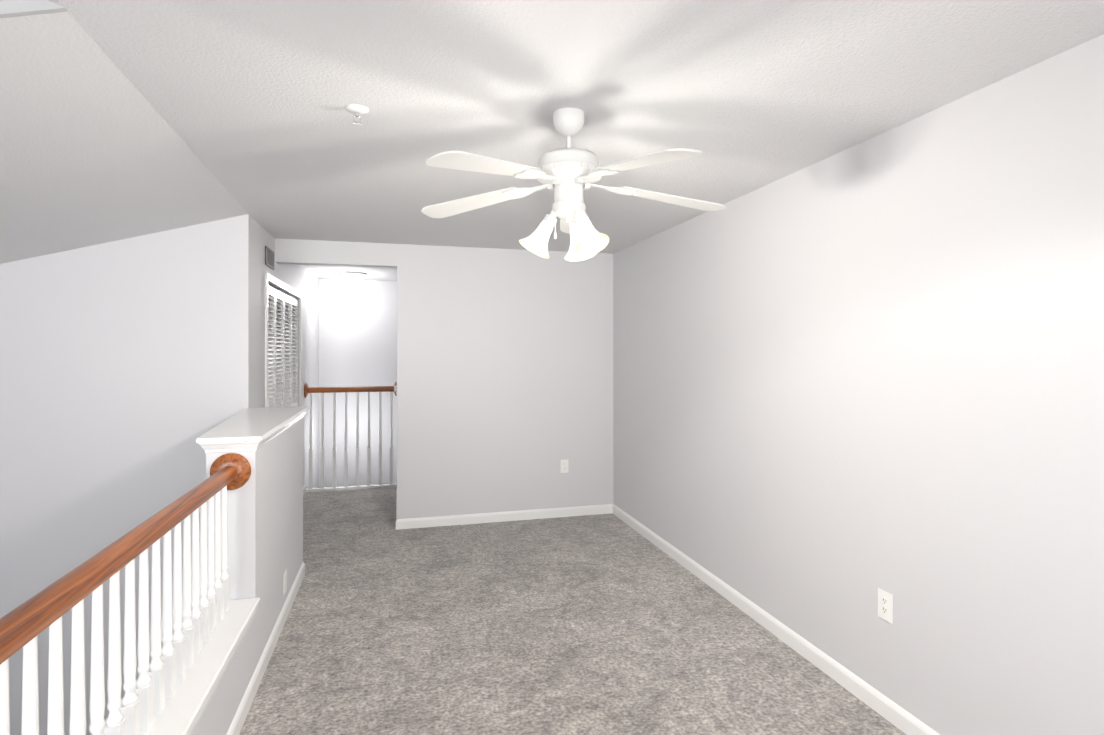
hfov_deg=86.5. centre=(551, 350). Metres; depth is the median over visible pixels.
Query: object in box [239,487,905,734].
floor
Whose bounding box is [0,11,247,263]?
ceiling
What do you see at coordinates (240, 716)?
baseboard
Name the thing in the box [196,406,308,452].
trim
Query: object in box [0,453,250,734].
guard railing
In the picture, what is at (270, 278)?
trim
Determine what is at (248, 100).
ceiling
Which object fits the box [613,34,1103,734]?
wall
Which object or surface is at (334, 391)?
railing
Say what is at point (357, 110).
sprinkler head
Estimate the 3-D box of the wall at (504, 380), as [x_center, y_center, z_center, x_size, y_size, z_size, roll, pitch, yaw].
[-1.194,1.712,6.485,2.930,5.240,2.770,0,0,-15]
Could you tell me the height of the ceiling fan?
0.558 m
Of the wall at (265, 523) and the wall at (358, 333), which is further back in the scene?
the wall at (358, 333)
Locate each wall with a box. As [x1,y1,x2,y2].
[0,0,67,17]
[0,214,252,734]
[191,418,302,734]
[253,219,318,488]
[275,238,612,518]
[319,279,396,487]
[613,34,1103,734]
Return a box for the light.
[336,271,366,280]
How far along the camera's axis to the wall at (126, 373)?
3.71 m
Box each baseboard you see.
[226,562,304,734]
[396,504,609,529]
[610,504,939,734]
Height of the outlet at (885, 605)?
0.121 m
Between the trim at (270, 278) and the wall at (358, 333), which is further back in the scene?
the wall at (358, 333)
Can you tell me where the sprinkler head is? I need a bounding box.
[345,104,368,124]
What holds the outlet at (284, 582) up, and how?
attached to the wall at (265, 523)
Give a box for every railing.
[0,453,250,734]
[304,381,396,492]
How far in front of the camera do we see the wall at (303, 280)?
6.11 m
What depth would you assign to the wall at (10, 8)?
1.54 m
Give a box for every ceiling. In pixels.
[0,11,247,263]
[48,0,1103,280]
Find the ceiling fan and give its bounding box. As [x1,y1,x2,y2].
[421,108,725,260]
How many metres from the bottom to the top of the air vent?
0.140 m
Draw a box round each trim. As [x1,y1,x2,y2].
[143,598,259,734]
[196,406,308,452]
[265,272,301,406]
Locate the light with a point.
(350, 276)
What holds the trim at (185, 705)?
on the wall at (265, 523)
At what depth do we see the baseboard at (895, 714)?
2.96 m
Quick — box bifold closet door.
[268,283,297,406]
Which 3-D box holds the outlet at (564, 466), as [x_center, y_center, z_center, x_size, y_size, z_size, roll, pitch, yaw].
[0.114,1.066,5.394,0.076,0.121,0.007,0,0,-15]
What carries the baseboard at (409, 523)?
attached to the wall at (504, 380)
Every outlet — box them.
[283,569,286,594]
[561,459,567,472]
[878,588,892,623]
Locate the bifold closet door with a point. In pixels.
(282, 366)
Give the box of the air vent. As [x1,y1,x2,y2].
[265,246,273,269]

